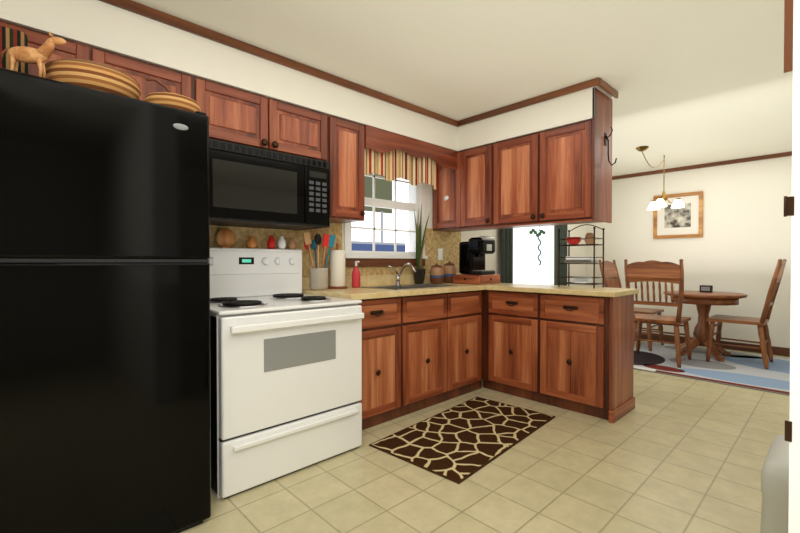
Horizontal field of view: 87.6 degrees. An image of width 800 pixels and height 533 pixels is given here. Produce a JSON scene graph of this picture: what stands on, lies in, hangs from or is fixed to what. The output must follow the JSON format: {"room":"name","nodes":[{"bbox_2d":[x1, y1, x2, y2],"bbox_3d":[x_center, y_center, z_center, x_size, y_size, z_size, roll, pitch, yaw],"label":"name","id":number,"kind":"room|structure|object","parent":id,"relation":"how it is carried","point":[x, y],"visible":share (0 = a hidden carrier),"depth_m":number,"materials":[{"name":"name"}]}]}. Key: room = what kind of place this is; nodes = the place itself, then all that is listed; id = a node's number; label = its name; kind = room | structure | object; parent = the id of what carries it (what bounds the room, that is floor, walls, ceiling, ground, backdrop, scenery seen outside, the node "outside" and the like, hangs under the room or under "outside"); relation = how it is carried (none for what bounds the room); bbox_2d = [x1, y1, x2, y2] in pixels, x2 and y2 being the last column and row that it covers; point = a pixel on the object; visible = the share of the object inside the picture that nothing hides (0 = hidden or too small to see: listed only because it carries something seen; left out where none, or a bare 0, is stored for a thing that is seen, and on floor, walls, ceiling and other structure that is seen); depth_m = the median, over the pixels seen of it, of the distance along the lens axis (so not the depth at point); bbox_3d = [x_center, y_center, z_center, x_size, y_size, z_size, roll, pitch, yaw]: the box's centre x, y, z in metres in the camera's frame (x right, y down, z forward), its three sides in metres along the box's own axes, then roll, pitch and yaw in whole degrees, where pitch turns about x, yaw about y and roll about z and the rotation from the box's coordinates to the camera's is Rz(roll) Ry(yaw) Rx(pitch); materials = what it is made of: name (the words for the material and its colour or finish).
{"room":"kitchen","nodes":[
{"label":"kitchen","id":0,"kind":"room"},
{"bbox_2d":[0,0,611,151],"bbox_3d":[-0.699,-1.188,2.075,4.920,0.266,1.566,-1,1,-43],"label":"soffit","id":1,"kind":"structure","parent":0,"point":[98,24],"depth_m":2.53,"materials":[{"name":"white paint"}]},
{"bbox_2d":[131,0,793,176],"bbox_3d":[1.762,-1.371,1.906,8.680,0.100,5.600,-1,1,-43],"label":"ceiling","id":2,"kind":"structure","parent":0,"point":[696,82],"depth_m":2.59,"materials":[{"name":"paint"}]},
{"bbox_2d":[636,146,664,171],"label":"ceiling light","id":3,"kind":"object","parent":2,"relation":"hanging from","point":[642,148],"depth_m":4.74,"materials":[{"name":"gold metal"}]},
{"bbox_2d":[647,182,684,209],"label":"ceiling light","id":4,"kind":"object","parent":2,"relation":"hanging from","point":[660,202],"depth_m":5.03,"materials":[{"name":"white glass"}]},
{"bbox_2d":[342,183,586,286],"bbox_3d":[-0.025,-0.132,3.911,8.430,2.420,0.150,-1,1,-43],"label":"wall","id":5,"kind":"structure","parent":0,"point":[493,261],"depth_m":4.95,"materials":[{"name":"white paint"}]},
{"bbox_2d":[0,20,611,231],"bbox_3d":[-0.689,-0.796,2.085,4.922,0.950,1.566,-1,1,-43],"label":"upper cabinet","id":6,"kind":"object","parent":5,"relation":"attached to","point":[562,175],"visible":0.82,"depth_m":3.08,"materials":[{"name":"brown wood"}]},
{"bbox_2d":[209,138,329,230],"bbox_3d":[-0.911,-0.487,2.683,0.830,0.445,0.398,-1,1,-43],"label":"microwave","id":7,"kind":"object","parent":6,"relation":"attached to","point":[250,187],"visible":0.92,"depth_m":2.52,"materials":[{"name":"black"}]},
{"bbox_2d":[364,149,436,189],"bbox_3d":[0.020,-0.865,3.493,0.870,0.345,0.040,-1,1,-43],"label":"curtain valance","id":8,"kind":"object","parent":6,"relation":"hanging from","point":[395,164],"visible":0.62,"depth_m":3.46,"materials":[{"name":"fabric"}]},
{"bbox_2d":[605,127,616,165],"bbox_3d":[1.561,-0.887,3.082,0.030,0.286,0.083,-1,1,-43],"label":"hook","id":9,"kind":"object","parent":6,"relation":"attached to","point":[606,137],"visible":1,"depth_m":3.09,"materials":[{"name":"black metal"}]},
{"bbox_2d":[210,223,460,276],"bbox_3d":[-0.391,-0.145,3.454,2.870,0.445,0.008,-1,1,-43],"label":"covering","id":10,"kind":"object","parent":5,"relation":"attached to","point":[441,247],"visible":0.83,"depth_m":3.31,"materials":[{"name":"tile"}]},
{"bbox_2d":[344,173,427,266],"bbox_3d":[-0.150,-0.538,3.756,0.970,1.075,0.194,-1,1,-43],"label":"kitchen window","id":11,"kind":"structure","parent":5,"relation":"in","point":[416,194],"depth_m":3.78,"materials":[{"name":"white wood"}]},
{"bbox_2d":[99,0,791,179],"bbox_3d":[1.769,-1.295,1.913,8.259,0.049,5.197,-1,1,-43],"label":"trim","id":12,"kind":"structure","parent":5,"relation":"attached to","point":[128,5],"depth_m":2.99,"materials":[{"name":"brown wood"}]},
{"bbox_2d":[502,225,567,285],"bbox_3d":[1.826,-0.045,5.499,1.940,2.150,0.093,-1,1,-43],"label":"window","id":13,"kind":"structure","parent":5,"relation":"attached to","point":[526,251],"depth_m":5.41,"materials":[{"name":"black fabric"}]},
{"bbox_2d":[180,339,789,532],"bbox_3d":[1.762,1.149,1.933,8.680,0.100,5.600,-1,1,-43],"label":"floor","id":14,"kind":"structure","parent":0,"point":[690,455],"depth_m":2.11,"materials":[{"name":"tile"}]},
{"bbox_2d":[0,68,210,532],"bbox_3d":[-1.393,0.223,1.816,0.805,1.755,0.951,-1,1,-43],"label":"refrigerator","id":15,"kind":"object","parent":14,"relation":"on","point":[105,419],"visible":1,"depth_m":1.52,"materials":[{"name":"black metal"}]},
{"bbox_2d":[0,25,27,73],"bbox_3d":[-1.554,-0.759,1.578,0.210,0.230,0.280,-1,1,-43],"label":"folded blanket","id":16,"kind":"object","parent":15,"relation":"on","point":[9,37],"visible":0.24,"depth_m":1.52,"materials":[{"name":"multicoloured fabric"}]},
{"bbox_2d":[0,32,65,77],"bbox_3d":[-1.278,-0.733,1.457,0.189,0.182,0.055,0,1,-19],"label":"horse figurine","id":17,"kind":"object","parent":15,"relation":"on","point":[24,54],"visible":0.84,"depth_m":1.45,"materials":[{"name":"brown wood"}]},
{"bbox_2d":[45,59,140,99],"bbox_3d":[-1.209,-0.727,1.651,0.310,0.166,0.310,-1,1,-43],"label":"basket","id":18,"kind":"object","parent":15,"relation":"on","point":[80,72],"visible":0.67,"depth_m":1.53,"materials":[{"name":"brown wicker"}]},
{"bbox_2d":[144,78,200,112],"bbox_3d":[-0.992,-0.724,1.822,0.220,0.155,0.220,-1,1,-43],"label":"basket","id":19,"kind":"object","parent":15,"relation":"on","point":[174,100],"visible":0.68,"depth_m":1.74,"materials":[{"name":"brown wicker"}]},
{"bbox_2d":[208,247,363,498],"bbox_3d":[-0.776,0.488,2.485,0.846,1.210,0.835,-1,1,-43],"label":"range","id":20,"kind":"object","parent":14,"relation":"on","point":[286,363],"visible":0.94,"depth_m":2.20,"materials":[{"name":"white metal"}]},
{"bbox_2d":[216,229,235,247],"bbox_3d":[-1.123,-0.177,2.661,0.119,0.116,0.072,-1,1,-43],"label":"decor","id":21,"kind":"object","parent":20,"relation":"on","point":[225,238],"depth_m":2.69,"materials":[{"name":"brown wood"}]},
{"bbox_2d":[246,236,256,247],"bbox_3d":[-1.004,-0.162,2.775,0.068,0.074,0.072,-1,1,-43],"label":"decor","id":22,"kind":"object","parent":20,"relation":"on","point":[251,242],"depth_m":2.76,"materials":[{"name":"brown ceramic"}]},
{"bbox_2d":[267,236,295,248],"bbox_3d":[-0.846,-0.166,2.925,0.211,0.086,0.072,-1,1,-43],"label":"decor","id":23,"kind":"object","parent":20,"relation":"on","point":[270,242],"depth_m":2.92,"materials":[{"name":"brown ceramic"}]},
{"bbox_2d":[369,397,554,483],"bbox_3d":[0.466,1.085,2.775,0.660,0.008,1.230,1,1,42],"label":"rug","id":24,"kind":"object","parent":14,"relation":"on","point":[453,444],"visible":1,"depth_m":2.64,"materials":[{"name":"brown fabric"}]},
{"bbox_2d":[358,290,634,429],"bbox_3d":[0.518,0.648,3.148,1.925,0.875,1.708,-1,1,-43],"label":"base cabinet","id":25,"kind":"object","parent":14,"relation":"on","point":[575,353],"visible":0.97,"depth_m":3.15,"materials":[{"name":"brown wood"}]},
{"bbox_2d":[303,231,335,289],"bbox_3d":[-0.604,-0.041,3.061,0.261,0.423,0.207,-1,1,-43],"label":"utensil crock","id":26,"kind":"object","parent":25,"relation":"on","point":[318,276],"visible":1,"depth_m":3.01,"materials":[{"name":"beige ceramic"}]},
{"bbox_2d":[328,243,346,288],"bbox_3d":[-0.482,-0.006,3.217,0.150,0.349,0.150,-1,1,-43],"label":"paper towel","id":27,"kind":"object","parent":25,"relation":"on","point":[337,257],"visible":0.98,"depth_m":3.17,"materials":[{"name":"white paper"}]},
{"bbox_2d":[352,261,359,287],"bbox_3d":[-0.351,0.061,3.334,0.068,0.212,0.069,-1,1,-43],"label":"soap bottle","id":28,"kind":"object","parent":25,"relation":"on","point":[355,273],"visible":1,"depth_m":3.31,"materials":[{"name":"red plastic"}]},
{"bbox_2d":[413,204,430,283],"bbox_3d":[0.209,-0.206,3.870,0.201,0.735,0.140,0,1,26],"label":"plant","id":29,"kind":"object","parent":25,"relation":"on","point":[419,276],"visible":0.96,"depth_m":3.86,"materials":[{"name":"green plant"}]},
{"bbox_2d":[430,263,443,283],"bbox_3d":[0.347,0.065,3.935,0.132,0.192,0.132,-1,1,-43],"label":"canister","id":30,"kind":"object","parent":25,"relation":"on","point":[436,271],"visible":1,"depth_m":3.88,"materials":[{"name":"brown ceramic"}]},
{"bbox_2d":[443,261,456,282],"bbox_3d":[0.490,0.053,4.133,0.140,0.212,0.140,-1,1,-43],"label":"canister","id":31,"kind":"object","parent":25,"relation":"on","point":[449,268],"visible":0.85,"depth_m":4.08,"materials":[{"name":"brown ceramic"}]},
{"bbox_2d":[301,263,638,299],"bbox_3d":[0.537,0.159,3.152,1.945,0.372,1.721,-1,1,-43],"label":"countertop","id":32,"kind":"structure","parent":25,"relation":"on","point":[398,285],"depth_m":3.26,"materials":[{"name":"beige stone"}]},
{"bbox_2d":[453,236,499,284],"bbox_3d":[0.730,-0.059,3.959,0.360,0.439,0.320,-1,1,-43],"label":"coffee station","id":33,"kind":"object","parent":25,"relation":"on","point":[472,252],"visible":1,"depth_m":3.89,"materials":[{"name":"black plastic"}]},
{"bbox_2d":[558,224,604,287],"bbox_3d":[1.464,-0.090,3.374,0.200,0.514,0.300,-1,1,-43],"label":"rack","id":34,"kind":"object","parent":25,"relation":"on","point":[589,239],"visible":0.99,"depth_m":3.34,"materials":[{"name":"brown metal"}]},
{"bbox_2d":[634,341,789,395],"bbox_3d":[3.472,1.064,4.575,1.800,0.013,1.880,-1,1,-43],"label":"dining rug","id":35,"kind":"object","parent":14,"relation":"on","point":[740,369],"visible":0.66,"depth_m":4.38,"materials":[{"name":"white carpet"}]},
{"bbox_2d":[599,260,663,350],"bbox_3d":[3.089,0.477,5.583,0.562,1.137,0.654,-1,1,-43],"label":"chair","id":36,"kind":"object","parent":35,"relation":"on","point":[611,275],"visible":0.52,"depth_m":5.60,"materials":[{"name":"brown wood"}]},
{"bbox_2d":[624,259,691,367],"bbox_3d":[2.885,0.487,4.666,0.562,1.137,0.654,1,1,41],"label":"chair","id":37,"kind":"object","parent":35,"relation":"on","point":[652,271],"visible":0.91,"depth_m":4.49,"materials":[{"name":"brown wood"}]},
{"bbox_2d":[663,285,747,361],"bbox_3d":[3.580,0.639,4.921,0.800,0.824,0.800,-1,1,-43],"label":"dining table","id":38,"kind":"object","parent":35,"relation":"on","point":[703,299],"visible":0.82,"depth_m":4.84,"materials":[{"name":"brown wood"}]},
{"bbox_2d":[706,259,786,368],"bbox_3d":[3.811,0.488,4.590,0.540,1.137,0.628,-1,1,-43],"label":"chair","id":39,"kind":"object","parent":35,"relation":"on","point":[763,330],"visible":0.98,"depth_m":4.53,"materials":[{"name":"brown wood"}]},
{"bbox_2d":[760,435,788,532],"bbox_3d":[1.104,0.785,0.981,0.300,0.648,0.400,-1,1,-43],"label":"trash bin","id":40,"kind":"object","parent":14,"relation":"on","point":[775,469],"visible":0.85,"depth_m":1.00,"materials":[{"name":"grey plastic"}]},
{"bbox_2d":[586,156,791,347],"bbox_3d":[4.871,-0.142,4.766,0.150,2.420,5.350,-1,1,-43],"label":"wall","id":41,"kind":"structure","parent":0,"point":[746,230],"depth_m":5.40,"materials":[{"name":"white paint"}]},
{"bbox_2d":[653,191,702,238],"bbox_3d":[3.817,-0.697,5.738,0.030,0.610,0.580,-1,1,-43],"label":"picture frame","id":42,"kind":"object","parent":41,"relation":"attached to","point":[687,221],"visible":0.94,"depth_m":5.71,"materials":[{"name":"brown wood"}]},
{"bbox_2d":[636,331,789,356],"bbox_3d":[3.684,1.029,3.756,2.979,0.100,5.197,-1,1,-43],"label":"baseboard","id":43,"kind":"structure","parent":41,"relation":"attached to","point":[780,351],"depth_m":5.29,"materials":[{"name":"brown wood"}]},
{"bbox_2d":[784,0,799,532],"bbox_3d":[1.482,-0.088,-0.222,0.175,2.420,2.479,-1,1,-43],"label":"door frame","id":44,"kind":"structure","parent":0,"point":[791,31],"depth_m":0.61,"materials":[{"name":"white"}]},
{"label":"outside","id":45,"kind":"structure","parent":0,"visible":0},
{"bbox_2d":[352,173,407,251],"bbox_3d":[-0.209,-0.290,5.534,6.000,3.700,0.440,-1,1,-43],"label":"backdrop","id":46,"kind":"structure","parent":45,"point":[362,240],"depth_m":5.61,"materials":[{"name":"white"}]}
]}

